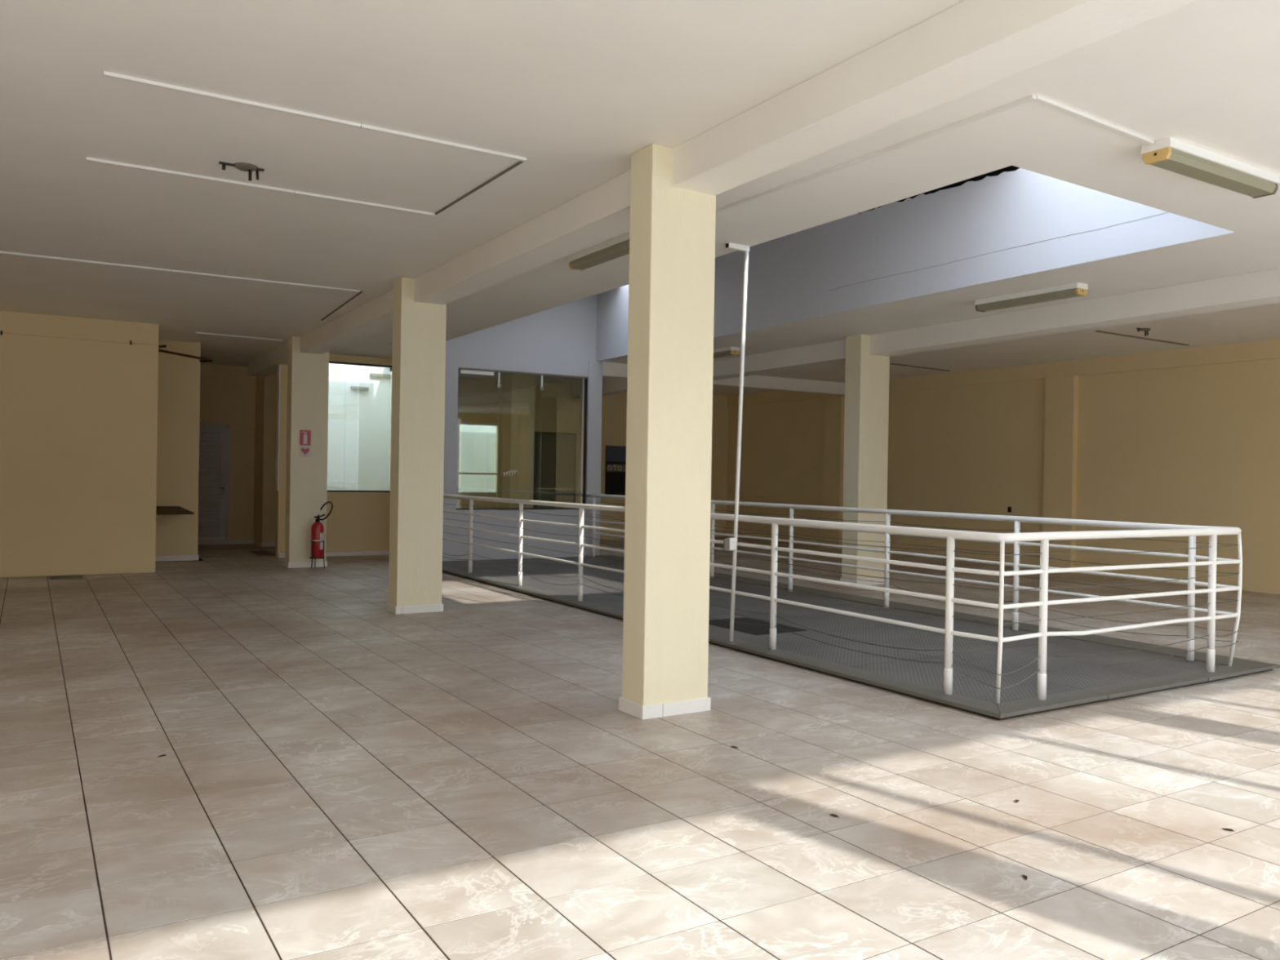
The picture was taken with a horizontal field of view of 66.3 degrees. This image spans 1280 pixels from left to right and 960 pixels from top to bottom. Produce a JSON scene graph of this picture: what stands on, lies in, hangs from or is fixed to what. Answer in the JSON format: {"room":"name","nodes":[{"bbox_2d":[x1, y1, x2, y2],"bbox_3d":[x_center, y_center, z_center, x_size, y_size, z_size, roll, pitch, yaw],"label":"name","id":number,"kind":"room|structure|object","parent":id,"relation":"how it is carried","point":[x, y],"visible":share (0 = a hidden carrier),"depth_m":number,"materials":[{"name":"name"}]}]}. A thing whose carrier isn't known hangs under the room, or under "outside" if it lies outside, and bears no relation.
{"room":"empty commercial space","nodes":[
{"label":"empty commercial space","id":0,"kind":"room"},
{"bbox_2d":[0,310,159,577],"bbox_3d":[-11.368,-0.526,12.939,8.795,3.630,2.200,1,0,-32],"label":"wall","id":1,"kind":"structure","parent":0,"point":[78,418],"depth_m":13.79,"materials":[{"name":"beige paint"}]},
{"bbox_2d":[0,330,155,345],"bbox_3d":[-8.800,-1.997,13.205,4.200,0.055,0.030,1,0,-32],"label":"wire","id":2,"kind":"object","parent":1,"relation":"attached to","point":[1,332],"visible":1,"depth_m":13.76,"materials":[{"name":"black plastic"}]},
{"bbox_2d":[155,339,200,555],"bbox_3d":[-8.769,-0.504,17.860,0.825,3.630,4.000,1,0,-32],"label":"wall","id":3,"kind":"structure","parent":0,"point":[179,376],"depth_m":16.21,"materials":[{"name":"beige paint"}]},
{"bbox_2d":[155,506,194,519],"bbox_3d":[-7.665,0.598,15.957,0.700,0.331,0.425,1,0,-32],"label":"wall shelf","id":4,"kind":"object","parent":3,"relation":"attached to","point":[160,510],"visible":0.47,"depth_m":15.93,"materials":[{"name":"brown wood"}]},
{"bbox_2d":[155,555,199,561],"bbox_3d":[-7.729,1.293,16.170,0.834,0.085,0.014,1,0,-32],"label":"baseboard","id":5,"kind":"structure","parent":3,"relation":"attached to","point":[185,557],"depth_m":16.21,"materials":[{"name":"white tile"}]},
{"bbox_2d":[158,345,213,362],"bbox_3d":[-7.204,-2.011,15.731,0.519,0.185,1.249,1,0,11],"label":"curtain rod","id":6,"kind":"object","parent":3,"relation":"attached to","point":[202,359],"visible":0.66,"depth_m":15.44,"materials":[{"name":"metal"}]},
{"bbox_2d":[200,364,255,540],"bbox_3d":[-8.498,-0.510,20.122,2.030,3.630,0.450,1,0,-32],"label":"wall","id":7,"kind":"structure","parent":0,"point":[227,393],"depth_m":20.02,"materials":[{"name":"beige paint"}]},
{"bbox_2d":[197,424,230,541],"bbox_3d":[-8.725,0.051,19.652,0.920,2.335,0.121,1,0,-32],"label":"door","id":8,"kind":"structure","parent":7,"relation":"in","point":[214,439],"depth_m":19.75,"materials":[{"name":"grey paint"}]},
{"bbox_2d":[197,539,253,545],"bbox_3d":[-8.611,1.263,19.804,1.516,0.085,0.014,1,0,-32],"label":"baseboard","id":9,"kind":"structure","parent":7,"relation":"attached to","point":[235,541],"depth_m":19.92,"materials":[{"name":"white tile"}]},
{"bbox_2d":[253,372,277,546],"bbox_3d":[-7.491,-0.492,19.954,0.500,3.630,0.900,1,0,-32],"label":"wall","id":10,"kind":"structure","parent":0,"point":[265,416],"depth_m":19.54,"materials":[{"name":"beige paint"}]},
{"bbox_2d":[261,542,275,546],"bbox_3d":[-7.298,1.286,19.562,0.484,0.085,0.014,1,0,-32],"label":"baseboard","id":11,"kind":"structure","parent":10,"relation":"attached to","point":[268,544],"depth_m":19.50,"materials":[{"name":"white tile"}]},
{"bbox_2d":[275,353,391,557],"bbox_3d":[-5.151,-0.444,17.968,2.870,3.630,0.170,1,0,-32],"label":"wall","id":12,"kind":"structure","parent":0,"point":[357,521],"depth_m":17.76,"materials":[{"name":"beige paint"}]},
{"bbox_2d":[277,550,389,557],"bbox_3d":[-5.453,1.332,17.657,2.030,0.070,0.100,1,0,-32],"label":"baseboard","id":13,"kind":"structure","parent":12,"relation":"attached to","point":[384,552],"depth_m":17.77,"materials":[{"name":"white tile"}]},
{"bbox_2d":[327,360,391,492],"bbox_3d":[-5.207,-0.955,17.918,1.390,2.350,0.100,1,0,-32],"label":"window","id":14,"kind":"structure","parent":12,"relation":"attached to","point":[330,362],"depth_m":17.93,"materials":[{"name":"clear glass"}]},
{"bbox_2d":[387,368,391,490],"bbox_3d":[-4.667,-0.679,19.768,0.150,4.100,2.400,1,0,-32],"label":"window frame","id":15,"kind":"structure","parent":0,"point":[390,377],"depth_m":20.55,"materials":[{"name":"white paint"}]},
{"bbox_2d":[388,293,600,560],"bbox_3d":[-2.319,-1.029,17.249,4.300,4.900,0.150,1,0,-32],"label":"wall","id":16,"kind":"structure","parent":0,"point":[562,340],"depth_m":17.27,"materials":[{"name":"grey paint"}]},
{"bbox_2d":[496,373,503,507],"bbox_3d":[-2.476,-0.232,17.299,0.065,3.300,0.060,1,0,-32],"label":"trim","id":17,"kind":"structure","parent":16,"relation":"attached to","point":[501,375],"depth_m":17.27,"materials":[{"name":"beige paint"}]},
{"bbox_2d":[501,373,534,507],"bbox_3d":[-2.557,-0.412,20.469,0.520,3.630,0.450,1,0,-32],"label":"pillar","id":18,"kind":"structure","parent":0,"point":[518,391],"depth_m":20.29,"materials":[{"name":"beige paint"}]},
{"bbox_2d":[327,363,728,539],"bbox_3d":[-2.277,-0.652,22.606,11.150,4.100,0.215,1,0,-32],"label":"wall","id":19,"kind":"structure","parent":0,"point":[556,411],"depth_m":21.56,"materials":[{"name":"beige paint"}]},
{"bbox_2d":[350,386,368,391],"bbox_3d":[-5.777,-1.885,20.222,0.360,0.070,0.095,1,0,-32],"label":"wall lamp","id":20,"kind":"object","parent":19,"relation":"attached to","point":[353,388],"visible":1,"depth_m":20.18,"materials":[{"name":"plastic"}]},
{"bbox_2d":[369,373,390,377],"bbox_3d":[-5.415,-2.180,20.443,0.400,0.070,0.095,1,0,-32],"label":"wall lamp","id":21,"kind":"object","parent":19,"relation":"attached to","point":[373,375],"visible":1,"depth_m":20.40,"materials":[{"name":"plastic"}]},
{"bbox_2d":[456,421,497,494],"bbox_3d":[-3.573,-0.475,21.703,1.040,1.590,0.080,1,0,-32],"label":"window","id":22,"kind":"structure","parent":19,"relation":"in","point":[458,422],"depth_m":21.51,"materials":[{"name":"white glass"}]},
{"bbox_2d":[533,431,576,507],"bbox_3d":[-1.962,0.153,22.658,1.060,2.500,0.080,1,0,-32],"label":"door","id":23,"kind":"structure","parent":19,"relation":"in","point":[555,460],"depth_m":22.62,"materials":[{"name":"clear glass"}]},
{"bbox_2d":[604,445,626,495],"bbox_3d":[-0.427,-0.221,23.626,0.920,1.190,0.052,1,0,-32],"label":"wall sign","id":24,"kind":"object","parent":19,"relation":"attached to","point":[615,455],"visible":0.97,"depth_m":23.52,"materials":[{"name":"black plastic"}]},
{"bbox_2d":[605,445,626,462],"bbox_3d":[-0.416,-0.625,23.618,0.920,0.380,0.008,1,0,-32],"label":"print","id":25,"kind":"object","parent":24,"relation":"attached to","point":[613,453],"depth_m":23.51,"materials":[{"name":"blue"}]},
{"bbox_2d":[606,463,626,471],"bbox_3d":[-0.422,-0.285,23.619,0.880,0.180,0.008,1,0,-32],"label":"print","id":26,"kind":"object","parent":24,"relation":"attached to","point":[610,467],"depth_m":23.52,"materials":[{"name":"plastic"}]},
{"bbox_2d":[585,360,602,556],"bbox_3d":[-0.902,-0.374,18.166,0.290,3.630,0.230,1,0,-32],"label":"pillar","id":27,"kind":"structure","parent":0,"point":[594,386],"depth_m":18.06,"materials":[{"name":"grey paint"}]},
{"bbox_2d":[0,536,1279,959],"bbox_3d":[-1.935,1.554,11.192,22.600,0.201,22.200,1,0,-32],"label":"floor","id":28,"kind":"structure","parent":0,"point":[468,780],"depth_m":4.83,"materials":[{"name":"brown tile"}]},
{"bbox_2d":[48,575,84,580],"bbox_3d":[-7.871,1.340,13.456,0.420,0.012,0.430,1,0,-32],"label":"floor drain","id":29,"kind":"object","parent":28,"relation":"on","point":[65,577],"visible":1,"depth_m":13.40,"materials":[{"name":"metal"}]},
{"bbox_2d":[248,550,275,556],"bbox_3d":[-6.868,1.337,17.895,0.320,0.012,1.200,1,0,-32],"label":"floor drain","id":30,"kind":"object","parent":28,"relation":"on","point":[263,553],"visible":0.92,"depth_m":17.85,"materials":[{"name":"metal"}]},
{"bbox_2d":[283,336,328,568],"bbox_3d":[-5.305,-0.436,15.629,0.600,3.630,0.323,1,0,-32],"label":"column","id":31,"kind":"structure","parent":28,"relation":"on","point":[308,374],"depth_m":15.49,"materials":[{"name":"beige paint"}]},
{"bbox_2d":[299,430,311,445],"bbox_3d":[-5.278,-0.665,15.465,0.170,0.240,0.006,1,0,-32],"label":"safety sign","id":32,"kind":"object","parent":31,"relation":"attached to","point":[304,435],"visible":1,"depth_m":15.46,"materials":[{"name":"red plastic"}]},
{"bbox_2d":[299,445,311,457],"bbox_3d":[-5.279,-0.448,15.467,0.165,0.175,0.007,1,0,-32],"label":"safety sign","id":33,"kind":"object","parent":31,"relation":"attached to","point":[304,451],"visible":1,"depth_m":15.46,"materials":[{"name":"plastic"}]},
{"bbox_2d":[309,501,333,568],"bbox_3d":[-5.010,0.860,15.383,0.330,1.050,0.232,1,0,1],"label":"fire extinguisher","id":34,"kind":"object","parent":28,"relation":"on","point":[317,541],"visible":1,"depth_m":15.32,"materials":[{"name":"red metal"}]},
{"bbox_2d":[386,277,446,614],"bbox_3d":[-2.454,-0.368,10.822,0.540,3.630,0.318,1,0,-32],"label":"column","id":35,"kind":"structure","parent":28,"relation":"on","point":[419,329],"depth_m":10.69,"materials":[{"name":"beige paint"}]},
{"bbox_2d":[618,143,715,719],"bbox_3d":[0.192,-0.304,6.427,0.530,3.630,0.298,1,0,-32],"label":"column","id":36,"kind":"structure","parent":28,"relation":"on","point":[672,229],"depth_m":6.30,"materials":[{"name":"beige paint"}]},
{"bbox_2d":[442,555,1279,720],"bbox_3d":[0.875,1.474,12.270,3.937,0.054,11.702,1,0,-32],"label":"kerb","id":37,"kind":"object","parent":28,"relation":"on","point":[1240,667],"visible":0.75,"depth_m":7.92,"materials":[{"name":"grey concrete"}]},
{"bbox_2d":[472,558,518,583],"bbox_3d":[-1.923,1.405,15.298,1.660,0.019,3.534,1,0,-32],"label":"glass panel","id":38,"kind":"object","parent":37,"relation":"on","point":[510,572],"depth_m":15.34,"materials":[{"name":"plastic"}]},
{"bbox_2d":[522,556,578,599],"bbox_3d":[-0.962,1.423,14.833,2.845,0.019,5.355,1,0,-32],"label":"glass panel","id":39,"kind":"object","parent":37,"relation":"on","point":[548,566],"depth_m":14.52,"materials":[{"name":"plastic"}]},
{"bbox_2d":[582,555,624,610],"bbox_3d":[-0.542,1.432,14.451,3.181,0.019,6.447,1,0,-32],"label":"glass panel","id":40,"kind":"object","parent":37,"relation":"on","point":[610,579],"depth_m":13.59,"materials":[{"name":"glass"}]},
{"bbox_2d":[723,242,749,641],"bbox_3d":[0.847,-0.329,8.852,0.240,3.580,0.063,1,0,-32],"label":"pole","id":41,"kind":"object","parent":37,"relation":"on","point":[730,544],"visible":1,"depth_m":8.87,"materials":[{"name":"white metal"}]},
{"bbox_2d":[708,576,770,646],"bbox_3d":[1.087,1.471,11.689,3.087,0.019,5.112,1,0,-32],"label":"glass panel","id":42,"kind":"object","parent":37,"relation":"on","point":[758,634],"depth_m":10.87,"materials":[{"name":"glass"}]},
{"bbox_2d":[442,367,1242,703],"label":"railing","id":43,"kind":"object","parent":37,"relation":"on","point":[584,382],"depth_m":8.28,"materials":[{"name":"metal"}]},
{"bbox_2d":[776,588,945,690],"bbox_3d":[2.029,1.494,10.114,3.069,0.019,5.431,1,0,-32],"label":"glass panel","id":44,"kind":"object","parent":37,"relation":"on","point":[848,627],"depth_m":9.26,"materials":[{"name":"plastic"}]},
{"bbox_2d":[952,635,998,702],"bbox_3d":[2.742,1.514,8.075,2.133,0.019,2.078,1,0,-32],"label":"glass panel","id":45,"kind":"object","parent":37,"relation":"on","point":[983,654],"depth_m":7.88,"materials":[{"name":"glass"}]},
{"bbox_2d":[1000,637,1038,702],"bbox_3d":[3.128,1.521,8.034,2.642,0.019,1.658,1,0,-32],"label":"glass panel","id":46,"kind":"object","parent":37,"relation":"on","point":[1015,655],"depth_m":7.82,"materials":[{"name":"clear glass"}]},
{"bbox_2d":[1046,635,1206,695],"bbox_3d":[3.447,1.525,8.231,2.410,0.019,1.657,1,0,-32],"label":"glass panel","id":47,"kind":"object","parent":37,"relation":"on","point":[1058,681],"depth_m":8.07,"materials":[{"name":"glass"}]},
{"bbox_2d":[840,334,889,585],"bbox_3d":[3.325,-0.287,14.445,0.613,3.630,0.348,1,0,-32],"label":"column","id":48,"kind":"structure","parent":28,"relation":"on","point":[866,413],"depth_m":14.29,"materials":[{"name":"beige paint"}]},
{"bbox_2d":[0,0,1279,395],"bbox_3d":[-1.835,-2.859,11.130,23.000,1.370,22.700,1,0,-32],"label":"ceiling","id":49,"kind":"structure","parent":0,"point":[574,89],"depth_m":6.21,"materials":[{"name":"white paint"}]},
{"bbox_2d":[0,250,359,292],"bbox_3d":[-5.164,-2.216,10.254,4.442,0.018,0.032,1,0,-30],"label":"channel","id":50,"kind":"object","parent":49,"relation":"attached to","point":[1,252],"visible":1,"depth_m":10.37,"materials":[{"name":"white plastic"}]},
{"bbox_2d":[195,332,282,341],"bbox_3d":[-6.298,-2.258,15.445,1.292,0.018,0.032,1,0,-35],"label":"channel","id":51,"kind":"object","parent":49,"relation":"attached to","point":[196,332],"visible":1,"depth_m":15.42,"materials":[{"name":"white plastic"}]},
{"bbox_2d":[218,161,264,181],"bbox_3d":[-2.747,-2.123,6.765,0.290,0.095,0.158,1,0,-32],"label":"holder","id":52,"kind":"object","parent":49,"relation":"attached to","point":[244,166],"visible":1,"depth_m":6.75,"materials":[{"name":"plastic"}]},
{"bbox_2d":[86,156,435,216],"bbox_3d":[-2.710,-2.162,7.296,2.457,0.018,0.032,1,0,-32],"label":"channel","id":53,"kind":"object","parent":49,"relation":"attached to","point":[89,159],"visible":1,"depth_m":7.20,"materials":[{"name":"white plastic"}]},
{"bbox_2d":[103,71,526,161],"bbox_3d":[-1.802,-2.141,5.859,2.462,0.018,0.032,1,0,-32],"label":"channel","id":54,"kind":"object","parent":49,"relation":"attached to","point":[108,74],"visible":1,"depth_m":5.74,"materials":[{"name":"white plastic"}]},
{"bbox_2d":[321,291,362,320],"bbox_3d":[-3.831,-2.207,12.529,0.014,0.012,2.536,1,0,-28],"label":"channel","id":55,"kind":"object","parent":49,"relation":"attached to","point":[360,292],"visible":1,"depth_m":12.37,"materials":[{"name":"plastic"}]},
{"bbox_2d":[435,160,524,214],"bbox_3d":[-1.214,-2.140,7.229,0.016,0.012,1.635,1,0,-32],"label":"channel","id":56,"kind":"object","parent":49,"relation":"attached to","point":[519,162],"visible":1,"depth_m":7.13,"materials":[{"name":"plastic"}]},
{"bbox_2d":[568,232,629,271],"bbox_3d":[-0.267,-2.077,8.902,0.190,0.122,1.314,1,0,-32],"label":"ceiling light","id":57,"kind":"object","parent":49,"relation":"attached to","point":[619,246],"visible":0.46,"depth_m":8.94,"materials":[{"name":"white paint"}]},
{"bbox_2d":[248,0,1198,376],"bbox_3d":[-2.100,-2.050,10.388,0.340,0.250,21.106,1,0,-31],"label":"ceiling beam","id":58,"kind":"structure","parent":49,"relation":"attached to","point":[970,46],"depth_m":5.14,"materials":[{"name":"white paint"}]},
{"bbox_2d":[602,361,844,395],"bbox_3d":[1.978,-2.024,19.915,6.410,0.250,0.150,1,0,-32],"label":"lintel","id":59,"kind":"object","parent":49,"relation":"attached to","point":[609,369],"visible":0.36,"depth_m":20.31,"materials":[{"name":"white paint"}]},
{"bbox_2d":[713,346,739,358],"bbox_3d":[1.184,-2.086,16.325,0.190,0.122,1.314,1,0,-32],"label":"ceiling light","id":60,"kind":"object","parent":49,"relation":"attached to","point":[728,351],"visible":0.49,"depth_m":15.86,"materials":[{"name":"white paint"}]},
{"bbox_2d":[713,350,733,358],"bbox_3d":[1.183,-2.060,16.325,0.164,0.063,1.250,1,0,-32],"label":"diffuser","id":61,"kind":"object","parent":60,"relation":"attached to","point":[717,353],"depth_m":15.95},
{"bbox_2d":[715,94,1035,213],"bbox_3d":[1.167,-2.095,6.826,0.033,0.018,3.600,1,0,-33],"label":"channel","id":62,"kind":"object","parent":49,"relation":"attached to","point":[1032,97],"visible":0.79,"depth_m":6.17,"materials":[{"name":"white plastic"}]},
{"bbox_2d":[890,363,950,371],"bbox_3d":[5.187,-2.080,18.108,1.685,0.015,0.030,1,0,-36],"label":"channel","id":63,"kind":"object","parent":49,"relation":"attached to","point":[891,363],"visible":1,"depth_m":18.08,"materials":[{"name":"plastic"}]},
{"bbox_2d":[572,267,1279,397],"bbox_3d":[3.767,-1.943,13.871,0.370,0.300,20.826,1,0,-30],"label":"ceiling beam","id":64,"kind":"structure","parent":49,"relation":"attached to","point":[1260,287],"depth_m":11.82,"materials":[{"name":"white paint"}]},
{"bbox_2d":[974,282,1088,311],"bbox_3d":[4.297,-2.010,10.842,0.190,0.122,1.314,1,0,-32],"label":"ceiling light","id":65,"kind":"object","parent":49,"relation":"attached to","point":[1077,289],"visible":1,"depth_m":10.72,"materials":[{"name":"white paint"}]},
{"bbox_2d":[1033,95,1154,145],"bbox_3d":[2.635,-2.066,5.656,1.191,0.018,0.032,1,0,-34],"label":"channel","id":66,"kind":"object","parent":49,"relation":"attached to","point":[1040,100],"visible":1,"depth_m":5.62,"materials":[{"name":"white plastic"}]},
{"bbox_2d":[1094,330,1189,346],"bbox_3d":[7.227,-2.028,14.053,2.310,0.015,0.030,1,0,-32],"label":"channel","id":67,"kind":"object","parent":49,"relation":"attached to","point":[1095,331],"visible":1,"depth_m":14.00,"materials":[{"name":"plastic"}]},
{"bbox_2d":[1136,327,1151,336],"bbox_3d":[6.782,-1.992,13.216,0.290,0.095,0.158,1,0,-32],"label":"holder","id":68,"kind":"object","parent":49,"relation":"attached to","point":[1137,328],"visible":1,"depth_m":13.20,"materials":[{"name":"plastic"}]},
{"bbox_2d":[1140,137,1279,198],"bbox_3d":[3.703,-2.000,6.334,1.314,0.122,0.190,1,0,-32],"label":"ceiling light","id":69,"kind":"object","parent":49,"relation":"attached to","point":[1171,154],"visible":1,"depth_m":6.22,"materials":[{"name":"white paint"}]},
{"bbox_2d":[595,168,1235,361],"bbox_3d":[2.128,-2.734,13.132,0.148,1.232,11.513,1,0,-30],"label":"skylight","id":70,"kind":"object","parent":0,"point":[1020,222],"depth_m":11.03,"materials":[{"name":"blue paint"}]},
{"bbox_2d":[857,165,1019,213],"bbox_3d":[3.057,-3.316,11.758,0.040,0.700,5.205,1,0,-30],"label":"trim","id":71,"kind":"structure","parent":70,"relation":"attached to","point":[1011,168],"depth_m":10.72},
{"bbox_2d":[726,338,1279,594],"bbox_3d":[7.718,-0.223,16.420,0.420,3.630,20.908,1,0,-31],"label":"wall","id":72,"kind":"structure","parent":0,"point":[1191,436],"depth_m":16.77,"materials":[{"name":"beige paint"}]},
{"label":"outside","id":73,"kind":"structure","parent":0,"visible":0},
{"bbox_2d":[458,424,496,492],"bbox_3d":[-4.692,-0.346,23.588,6.000,3.400,0.200,1,0,-32],"label":"wall","id":74,"kind":"structure","parent":73,"point":[477,443],"depth_m":23.92,"materials":[{"name":"paint"}]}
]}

